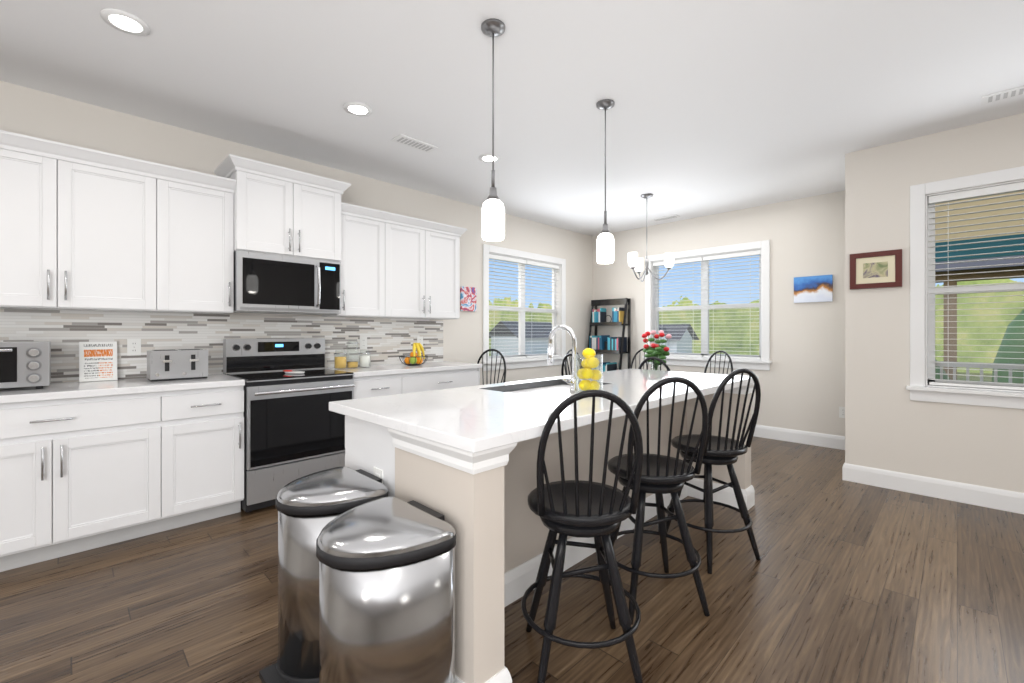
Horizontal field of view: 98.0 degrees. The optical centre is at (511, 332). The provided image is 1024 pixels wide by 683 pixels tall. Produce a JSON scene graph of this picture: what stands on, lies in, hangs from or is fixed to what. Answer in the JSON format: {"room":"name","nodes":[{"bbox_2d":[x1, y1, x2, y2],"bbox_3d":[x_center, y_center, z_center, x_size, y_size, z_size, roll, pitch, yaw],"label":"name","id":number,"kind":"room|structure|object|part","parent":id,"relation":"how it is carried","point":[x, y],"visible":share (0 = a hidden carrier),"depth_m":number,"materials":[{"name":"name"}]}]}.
{"room":"dining room and kitchen","nodes":[
{"label":"dining room and kitchen","id":0,"kind":"room"},
{"bbox_2d":[0,81,592,384],"bbox_3d":[-2.079,-0.130,3.684,0.150,2.720,9.570,0,0,45],"label":"wall","id":1,"kind":"structure","parent":0,"point":[36,113],"depth_m":4.33,"materials":[{"name":"white paint"}]},
{"bbox_2d":[0,142,171,313],"bbox_3d":[-2.738,-0.580,2.675,0.338,0.880,1.030,0,0,45],"label":"upper cabinet","id":2,"kind":"object","parent":1,"relation":"attached to","point":[98,246],"depth_m":2.64,"materials":[{"name":"white wood"}]},
{"bbox_2d":[172,174,233,317],"bbox_3d":[-2.284,-0.580,3.129,0.338,0.880,0.495,0,0,45],"label":"upper cabinet","id":3,"kind":"object","parent":1,"relation":"attached to","point":[202,256],"depth_m":3.06,"materials":[{"name":"white wood"}]},
{"bbox_2d":[0,298,443,409],"bbox_3d":[-2.286,0.087,3.361,0.010,0.455,4.320,0,0,45],"label":"backsplash","id":4,"kind":"structure","parent":1,"relation":"attached to","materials":[{"name":"tile"}]},
{"bbox_2d":[127,339,140,355],"bbox_3d":[-2.587,0.100,3.046,0.008,0.115,0.072,0,0,45],"label":"outlet","id":5,"kind":"object","parent":4,"relation":"attached to","point":[133,347],"depth_m":3.04,"materials":[{"name":"white plastic"}]},
{"bbox_2d":[360,337,366,348],"bbox_3d":[-1.409,0.100,4.224,0.008,0.115,0.072,0,0,45],"label":"outlet","id":6,"kind":"object","parent":4,"relation":"attached to","point":[363,340],"depth_m":4.22,"materials":[{"name":"white plastic"}]},
{"bbox_2d":[417,337,422,345],"bbox_3d":[-0.964,0.100,4.670,0.008,0.115,0.072,0,0,45],"label":"outlet","id":7,"kind":"object","parent":4,"relation":"attached to","point":[419,339],"depth_m":4.67,"materials":[{"name":"white plastic"}]},
{"bbox_2d":[220,166,343,265],"bbox_3d":[-1.817,-0.877,3.550,0.403,0.585,0.758,0,0,45],"label":"upper cabinet","id":8,"kind":"object","parent":1,"relation":"attached to","point":[276,214],"depth_m":3.36,"materials":[{"name":"white wood"}]},
{"bbox_2d":[233,250,340,314],"bbox_3d":[-1.798,-0.368,3.530,0.457,0.425,0.752,0,0,45],"label":"microwave","id":9,"kind":"object","parent":8,"relation":"attached to","point":[271,283],"visible":0.98,"depth_m":3.37,"materials":[{"name":"silver metal"}]},
{"bbox_2d":[320,210,391,317],"bbox_3d":[-1.398,-0.580,4.015,0.338,0.880,0.490,0,0,45],"label":"upper cabinet","id":10,"kind":"object","parent":1,"relation":"attached to","point":[366,272],"depth_m":3.91,"materials":[{"name":"white wood"}]},
{"bbox_2d":[388,218,459,321],"bbox_3d":[-0.987,-0.580,4.427,0.338,0.880,0.915,0,0,45],"label":"upper cabinet","id":11,"kind":"object","parent":1,"relation":"attached to","point":[425,259],"depth_m":4.33,"materials":[{"name":"white wood"}]},
{"bbox_2d":[460,286,475,311],"bbox_3d":[-0.504,-0.385,5.132,0.027,0.280,0.225,0,0,45],"label":"picture","id":12,"kind":"object","parent":1,"relation":"attached to","point":[467,298],"visible":1,"depth_m":5.11,"materials":[{"name":"multicoloured paper"}]},
{"bbox_2d":[481,244,567,370],"bbox_3d":[0.172,-0.297,5.896,0.205,1.515,1.610,0,0,45],"label":"window","id":13,"kind":"structure","parent":1,"relation":"in","point":[515,363],"depth_m":5.90,"materials":[{"name":"white wood"}]},
{"bbox_3d":[0.129,-0.310,5.938,0.065,1.296,1.376,0,0,45],"label":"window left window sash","id":14,"kind":"part","parent":13,"relation":"part of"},
{"bbox_2d":[489,254,559,359],"bbox_3d":[0.176,-0.311,5.891,0.058,1.290,1.364,0,0,45],"label":"window blind","id":15,"kind":"object","parent":13,"relation":"attached to","point":[519,261],"visible":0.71,"depth_m":5.82,"materials":[{"name":"white plastic"}]},
{"bbox_2d":[0,436,1023,682],"bbox_3d":[0.626,1.280,0.979,7.800,0.100,9.570,0,0,45],"label":"floor","id":16,"kind":"structure","parent":0,"point":[844,582],"depth_m":2.03,"materials":[{"name":"brown wood"}]},
{"bbox_2d":[0,390,175,571],"bbox_3d":[-2.647,0.792,2.569,0.618,0.875,1.030,0,0,45],"label":"base cabinet","id":17,"kind":"object","parent":16,"relation":"on","point":[77,475],"depth_m":2.44,"materials":[{"name":"white wood"}]},
{"bbox_2d":[0,374,243,405],"bbox_3d":[-2.799,0.335,2.405,0.634,0.040,2.242,0,0,45],"label":"countertop","id":18,"kind":"structure","parent":17,"relation":"on","point":[54,391],"depth_m":2.60,"materials":[{"name":"white stone"}]},
{"bbox_2d":[0,341,50,388],"bbox_3d":[-2.838,0.183,2.421,0.363,0.260,0.450,0,0,45],"label":"toaster oven","id":19,"kind":"object","parent":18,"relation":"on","point":[25,364],"visible":1,"depth_m":2.42,"materials":[{"name":"silver metal"}]},
{"bbox_2d":[79,341,116,381],"bbox_3d":[-2.684,0.187,2.889,0.049,0.254,0.181,0,0,45],"label":"kitchen sign","id":20,"kind":"object","parent":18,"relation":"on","point":[97,361],"visible":0.92,"depth_m":2.88,"materials":[{"name":"white"}]},
{"bbox_2d":[147,349,207,381],"bbox_3d":[-2.248,0.215,2.997,0.202,0.197,0.310,0,0,45],"label":"toaster","id":21,"kind":"object","parent":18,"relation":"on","point":[178,364],"visible":1,"depth_m":2.93,"materials":[{"name":"silver metal"}]},
{"bbox_2d":[176,382,244,527],"bbox_3d":[-2.190,0.792,3.026,0.618,0.875,0.502,0,0,45],"label":"base cabinet","id":22,"kind":"object","parent":16,"relation":"on","point":[209,423],"depth_m":2.86,"materials":[{"name":"white wood"}]},
{"bbox_2d":[223,338,354,511],"bbox_3d":[-1.702,0.640,3.427,0.707,1.180,0.746,0,0,45],"label":"range","id":23,"kind":"object","parent":16,"relation":"on","point":[294,427],"visible":0.83,"depth_m":3.23,"materials":[{"name":"silver metal"}]},
{"bbox_2d":[283,370,304,373],"bbox_3d":[-1.666,0.300,3.405,0.182,0.024,0.115,0,0,45],"label":"spoon rest","id":24,"kind":"object","parent":23,"relation":"on","point":[293,372],"visible":1,"depth_m":3.38,"materials":[{"name":"white ceramic"}]},
{"bbox_2d":[259,467,387,682],"bbox_3d":[-0.719,0.895,1.685,0.402,0.669,0.397,0,0,45],"label":"trash can","id":25,"kind":"object","parent":16,"relation":"on","point":[309,507],"visible":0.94,"depth_m":1.55,"materials":[{"name":"silver metal"}]},
{"bbox_2d":[353,374,411,398],"bbox_3d":[-1.300,0.792,3.915,0.618,0.875,0.502,0,0,45],"label":"base cabinet","id":26,"kind":"object","parent":16,"relation":"on","point":[387,384],"depth_m":3.71,"materials":[{"name":"white wood"}]},
{"bbox_2d":[316,497,455,682],"bbox_3d":[-0.418,0.895,1.335,0.402,0.669,0.397,0,0,45],"label":"trash can","id":27,"kind":"object","parent":16,"relation":"on","point":[386,589],"visible":1,"depth_m":1.22,"materials":[{"name":"silver metal"}]},
{"bbox_2d":[412,370,479,392],"bbox_3d":[-0.873,0.792,4.342,0.618,0.875,0.945,0,0,45],"label":"base cabinet","id":28,"kind":"object","parent":16,"relation":"on","point":[439,379],"depth_m":4.15,"materials":[{"name":"white wood"}]},
{"bbox_2d":[325,362,481,377],"bbox_3d":[-0.996,0.335,4.208,0.634,0.040,1.347,0,0,45],"label":"countertop","id":29,"kind":"structure","parent":28,"relation":"on","point":[389,367],"depth_m":4.01,"materials":[{"name":"white stone"}]},
{"bbox_2d":[334,340,370,368],"bbox_3d":[-1.420,0.189,3.968,0.110,0.250,0.333,0,0,45],"label":"canister","id":30,"kind":"object","parent":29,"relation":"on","point":[341,362],"visible":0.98,"depth_m":3.93,"materials":[{"name":"clear glass"}]},
{"bbox_2d":[399,343,427,364],"bbox_3d":[-0.948,0.205,4.285,0.278,0.216,0.278,0,0,45],"label":"fruit bowl","id":31,"kind":"object","parent":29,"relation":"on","point":[414,359],"visible":1,"depth_m":4.25,"materials":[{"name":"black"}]},
{"bbox_2d":[477,349,505,384],"bbox_3d":[-0.281,0.709,4.858,0.442,1.048,0.457,0,0,15],"label":"dining chair","id":32,"kind":"object","parent":16,"relation":"on","point":[502,357],"visible":0.21,"depth_m":5.02,"materials":[{"name":"black paint"}]},
{"bbox_2d":[329,381,754,682],"bbox_3d":[0.467,0.793,2.595,0.990,0.874,2.640,0,0,45],"label":"kitchen island","id":33,"kind":"object","parent":16,"relation":"on","point":[463,460],"depth_m":1.77,"materials":[{"name":"paint"}]},
{"bbox_2d":[373,466,383,499],"bbox_3d":[-0.544,0.610,1.804,0.072,0.115,0.008,0,0,45],"label":"outlet","id":34,"kind":"object","parent":33,"relation":"attached to","point":[378,471],"depth_m":1.79,"materials":[{"name":"white plastic"}]},
{"bbox_2d":[329,369,758,448],"bbox_3d":[0.463,0.334,2.599,1.020,0.040,2.650,0,0,45],"label":"island countertop","id":35,"kind":"structure","parent":33,"relation":"on","point":[474,417],"depth_m":1.92,"materials":[{"name":"white stone"}]},
{"bbox_2d":[509,389,540,392],"bbox_3d":[0.063,0.436,2.482,0.400,0.188,0.319,0,0,45],"label":"sink","id":36,"kind":"object","parent":35,"relation":"in","point":[510,390],"depth_m":2.69,"materials":[{"name":"white"}]},
{"bbox_2d":[547,325,578,391],"bbox_3d":[0.242,0.136,2.413,0.214,0.357,0.159,0,0,45],"label":"faucet","id":37,"kind":"object","parent":35,"relation":"on","point":[571,382],"visible":0.85,"depth_m":2.40,"materials":[{"name":"silver metal"}]},
{"bbox_2d":[557,381,570,388],"bbox_3d":[0.336,0.456,2.755,0.400,0.228,0.429,0,0,45],"label":"sink","id":38,"kind":"object","parent":35,"relation":"in","point":[564,385],"depth_m":3.00,"materials":[{"name":"white"}]},
{"bbox_2d":[575,348,602,392],"bbox_3d":[0.396,0.197,2.291,0.140,0.234,0.141,0,0,45],"label":"vase","id":39,"kind":"object","parent":35,"relation":"on","point":[588,364],"visible":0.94,"depth_m":2.26,"materials":[{"name":"clear glass"}]},
{"bbox_2d":[561,353,582,375],"bbox_3d":[0.758,0.722,4.609,0.463,1.023,0.394,0,0,-40],"label":"dining chair","id":40,"kind":"object","parent":16,"relation":"on","point":[563,364],"visible":0.06,"depth_m":4.53,"materials":[{"name":"black paint"}]},
{"bbox_2d":[565,349,581,375],"bbox_3d":[0.897,0.722,5.471,0.394,1.023,0.463,0,0,-40],"label":"dining chair","id":41,"kind":"object","parent":16,"relation":"on","point":[570,361],"visible":0.12,"depth_m":5.57,"materials":[{"name":"black paint"}]},
{"bbox_2d":[521,390,642,682],"bbox_3d":[0.255,0.709,1.661,0.442,1.048,0.457,0,0,-3],"label":"stool","id":42,"kind":"object","parent":16,"relation":"on","point":[577,507],"visible":1,"depth_m":1.53,"materials":[{"name":"black paint"}]},
{"bbox_2d":[587,298,630,371],"bbox_3d":[1.356,0.370,6.489,0.612,1.727,0.406,0,0,45],"label":"bookcase","id":43,"kind":"object","parent":16,"relation":"on","point":[606,344],"visible":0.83,"depth_m":6.43,"materials":[{"name":"black paint"}]},
{"bbox_2d":[630,348,651,368],"bbox_3d":[1.632,0.722,5.714,0.394,1.023,0.463,0,0,35],"label":"dining chair","id":44,"kind":"object","parent":16,"relation":"on","point":[634,357],"visible":0.12,"depth_m":5.92,"materials":[{"name":"black paint"}]},
{"bbox_2d":[638,357,670,370],"bbox_3d":[1.345,0.722,4.023,0.394,1.023,0.463,0,0,35],"label":"dining chair","id":45,"kind":"object","parent":16,"relation":"on","point":[653,359],"visible":0.15,"depth_m":3.84,"materials":[{"name":"black paint"}]},
{"bbox_2d":[599,377,709,624],"bbox_3d":[0.648,0.709,2.075,0.442,1.048,0.457,0,0,-9],"label":"stool","id":46,"kind":"object","parent":16,"relation":"on","point":[662,475],"visible":0.85,"depth_m":1.94,"materials":[{"name":"black paint"}]},
{"bbox_2d":[659,368,760,573],"bbox_3d":[1.106,0.709,2.496,0.442,1.048,0.457,0,0,-23],"label":"stool","id":47,"kind":"object","parent":16,"relation":"on","point":[725,450],"visible":0.81,"depth_m":2.37,"materials":[{"name":"black paint"}]},
{"bbox_2d":[704,350,732,374],"bbox_3d":[2.270,0.722,5.090,0.463,1.023,0.394,0,0,-35],"label":"dining chair","id":48,"kind":"object","parent":16,"relation":"on","point":[720,352],"visible":0.21,"depth_m":5.20,"materials":[{"name":"black paint"}]},
{"bbox_3d":[1.556,0.850,4.808,1.200,0.760,0.850,0,0,45],"label":"table","id":49,"kind":"object","parent":16,"relation":"on","visible":0},
{"bbox_2d":[642,330,671,369],"bbox_3d":[1.553,0.221,4.832,0.335,0.495,0.408,0,0,45],"label":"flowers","id":50,"kind":"object","parent":49,"relation":"on","point":[659,351],"visible":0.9,"depth_m":4.78,"materials":[{"name":"red plant"}]},
{"bbox_2d":[0,0,1023,235],"bbox_3d":[0.626,-1.540,0.979,7.800,0.100,9.570,0,0,45],"label":"ceiling","id":51,"kind":"structure","parent":0,"point":[721,106],"depth_m":2.66,"materials":[{"name":"white paint"}]},
{"bbox_2d":[100,8,150,35],"bbox_3d":[-1.853,-1.484,2.135,0.183,0.009,0.183,0,0,39],"label":"recessed light","id":52,"kind":"object","parent":51,"relation":"in","point":[124,21],"depth_m":2.13,"materials":[{"name":"white plastic"}]},
{"bbox_2d":[343,102,371,115],"bbox_3d":[-1.025,-1.484,2.963,0.183,0.009,0.183,0,0,39],"label":"recessed light","id":53,"kind":"object","parent":51,"relation":"in","point":[354,108],"depth_m":2.95,"materials":[{"name":"white plastic"}]},
{"bbox_2d":[391,134,437,152],"bbox_3d":[-0.764,-1.485,3.507,0.140,0.009,0.340,0,0,45],"label":"ceiling vent","id":54,"kind":"object","parent":51,"relation":"in","point":[428,148],"depth_m":3.49,"materials":[{"name":"white metal"}]},
{"bbox_2d":[479,154,499,162],"bbox_3d":[-0.191,-1.484,3.797,0.183,0.009,0.183,0,0,39],"label":"recessed light","id":55,"kind":"object","parent":51,"relation":"in","point":[487,158],"depth_m":3.79,"materials":[{"name":"white"}]},
{"bbox_2d":[481,18,504,240],"bbox_3d":[-0.092,-0.973,2.171,0.120,1.035,0.120,0,0,45],"label":"pendant light","id":56,"kind":"object","parent":51,"relation":"hanging from","point":[493,218],"visible":0.98,"depth_m":2.14,"materials":[{"name":"white glass"}]},
{"bbox_2d":[596,99,614,263],"bbox_3d":[0.608,-0.973,2.899,0.120,1.035,0.120,0,0,45],"label":"pendant light","id":57,"kind":"object","parent":51,"relation":"hanging from","point":[605,245],"visible":1,"depth_m":2.87,"materials":[{"name":"white glass"}]},
{"bbox_2d":[628,193,673,281],"bbox_3d":[1.450,-1.027,4.788,0.492,0.926,0.474,0,0,45],"label":"chandelier","id":58,"kind":"object","parent":51,"relation":"hanging from","point":[635,262],"visible":1,"depth_m":4.75,"materials":[{"name":"silver metal"}]},
{"bbox_2d":[651,214,680,221],"bbox_3d":[1.994,-1.485,5.784,0.340,0.009,0.140,0,0,45],"label":"ceiling vent","id":59,"kind":"object","parent":51,"relation":"in","point":[671,216],"depth_m":5.78,"materials":[{"name":"white metal"}]},
{"bbox_2d":[981,86,1023,104],"bbox_3d":[3.132,-1.485,2.737,0.340,0.009,0.140,0,0,45],"label":"ceiling vent","id":60,"kind":"object","parent":51,"relation":"in","point":[1018,91],"depth_m":2.78,"materials":[{"name":"white metal"}]},
{"bbox_2d":[593,191,844,435],"bbox_3d":[2.538,-0.130,5.728,3.490,2.720,0.150,0,0,45],"label":"wall","id":61,"kind":"structure","parent":0,"point":[802,382],"depth_m":5.05,"materials":[{"name":"white paint"}]},
{"bbox_2d":[642,240,771,369],"bbox_3d":[2.473,-0.318,5.754,1.610,1.515,0.205,0,0,45],"label":"window","id":62,"kind":"structure","parent":61,"relation":"in","point":[764,362],"depth_m":5.68,"materials":[{"name":"white wood"}]},
{"bbox_2d":[653,250,760,358],"bbox_3d":[2.469,-0.331,5.750,1.364,1.290,0.058,0,0,45],"label":"window blind","id":63,"kind":"object","parent":62,"relation":"attached to","point":[722,256],"visible":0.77,"depth_m":5.65,"materials":[{"name":"white plastic"}]},
{"bbox_3d":[2.515,-0.330,5.796,1.376,1.296,0.065,0,0,45],"label":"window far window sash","id":64,"kind":"part","parent":62,"relation":"part of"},
{"bbox_2d":[753,425,844,449],"bbox_3d":[2.427,1.160,5.722,3.340,0.140,0.016,0,0,45],"label":"baseboard","id":65,"kind":"structure","parent":61,"relation":"attached to","point":[783,434],"depth_m":4.93,"materials":[{"name":"white wood"}]},
{"bbox_2d":[794,275,832,302],"bbox_3d":[3.282,-0.472,4.856,0.355,0.285,0.029,0,0,45],"label":"picture","id":66,"kind":"object","parent":61,"relation":"attached to","point":[807,289],"visible":1,"depth_m":4.84,"materials":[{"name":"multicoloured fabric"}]},
{"bbox_2d":[839,407,844,417],"bbox_3d":[3.479,0.840,4.674,0.072,0.115,0.008,0,0,45],"label":"outlet","id":67,"kind":"object","parent":61,"relation":"attached to","point":[841,412],"visible":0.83,"depth_m":4.68,"materials":[{"name":"white plastic"}]},
{"bbox_2d":[845,113,1023,492],"bbox_3d":[4.356,-0.130,2.241,4.310,2.720,0.150,0,0,45],"label":"wall","id":68,"kind":"structure","parent":0,"point":[890,425],"depth_m":3.45,"materials":[{"name":"white paint"}]},
{"bbox_2d":[850,249,901,289],"bbox_3d":[2.908,-0.500,3.562,0.325,0.290,0.029,0,0,45],"label":"framed picture","id":69,"kind":"object","parent":68,"relation":"attached to","point":[877,269],"visible":1,"depth_m":3.55,"materials":[{"name":"red wood"}]},
{"bbox_2d":[842,463,1023,513],"bbox_3d":[4.228,1.160,2.252,4.146,0.140,0.016,0,0,45],"label":"baseboard","id":70,"kind":"structure","parent":68,"relation":"attached to","point":[999,499],"depth_m":3.31,"materials":[{"name":"white wood"}]},
{"bbox_2d":[906,166,1023,408],"bbox_3d":[3.590,-0.302,2.968,1.430,1.645,0.205,0,0,45],"label":"window","id":71,"kind":"structure","parent":68,"relation":"in","point":[920,388],"depth_m":3.35,"materials":[{"name":"white wood"}]},
{"bbox_3d":[3.633,-0.315,3.010,1.196,1.426,0.065,0,0,45],"label":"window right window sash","id":72,"kind":"part","parent":71,"relation":"part of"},
{"bbox_2d":[929,182,1023,389],"bbox_3d":[3.586,-0.316,2.963,1.184,1.420,0.058,0,0,45],"label":"window blind","id":73,"kind":"object","parent":71,"relation":"attached to","point":[984,192],"visible":1,"depth_m":3.19,"materials":[{"name":"white plastic"}]},
{"label":"outside","id":74,"kind":"structure","parent":0,"visible":0},
{"bbox_2d":[489,279,1023,372],"bbox_3d":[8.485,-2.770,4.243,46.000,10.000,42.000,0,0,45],"label":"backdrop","id":75,"kind":"structure","parent":74,"point":[975,332],"depth_m":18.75,"materials":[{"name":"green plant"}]},
{"bbox_2d":[957,372,991,381],"bbox_3d":[6.010,1.655,11.667,80.000,0.050,65.000,0,0,45],"label":"ground","id":76,"kind":"structure","parent":74,"point":[977,377],"depth_m":16.12,"materials":[{"name":"green plant"}]},
{"bbox_2d":[489,321,698,355],"bbox_3d":[4.596,0.490,25.597,8.700,2.280,8.900,0,0,45],"label":"house","id":77,"kind":"structure","parent":76,"relation":"on","point":[542,334],"depth_m":24.99,"materials":[{"name":"grey"}]},
{"bbox_2d":[935,309,1023,383],"bbox_3d":[8.963,0.480,6.947,0.999,2.300,5.190,0,0,-24],"label":"hedge","id":78,"kind":"object","parent":76,"relation":"on","point":[1004,351],"depth_m":7.51,"materials":[{"name":"green plant"}]},
{"bbox_2d":[935,191,1023,382],"bbox_3d":[8.011,-0.210,5.183,6.000,3.720,9.140,0,0,45],"label":"porch","id":79,"kind":"object","parent":76,"relation":"on","point":[982,251],"visible":0.04,"depth_m":5.99,"materials":[{"name":"beige"}]}
]}

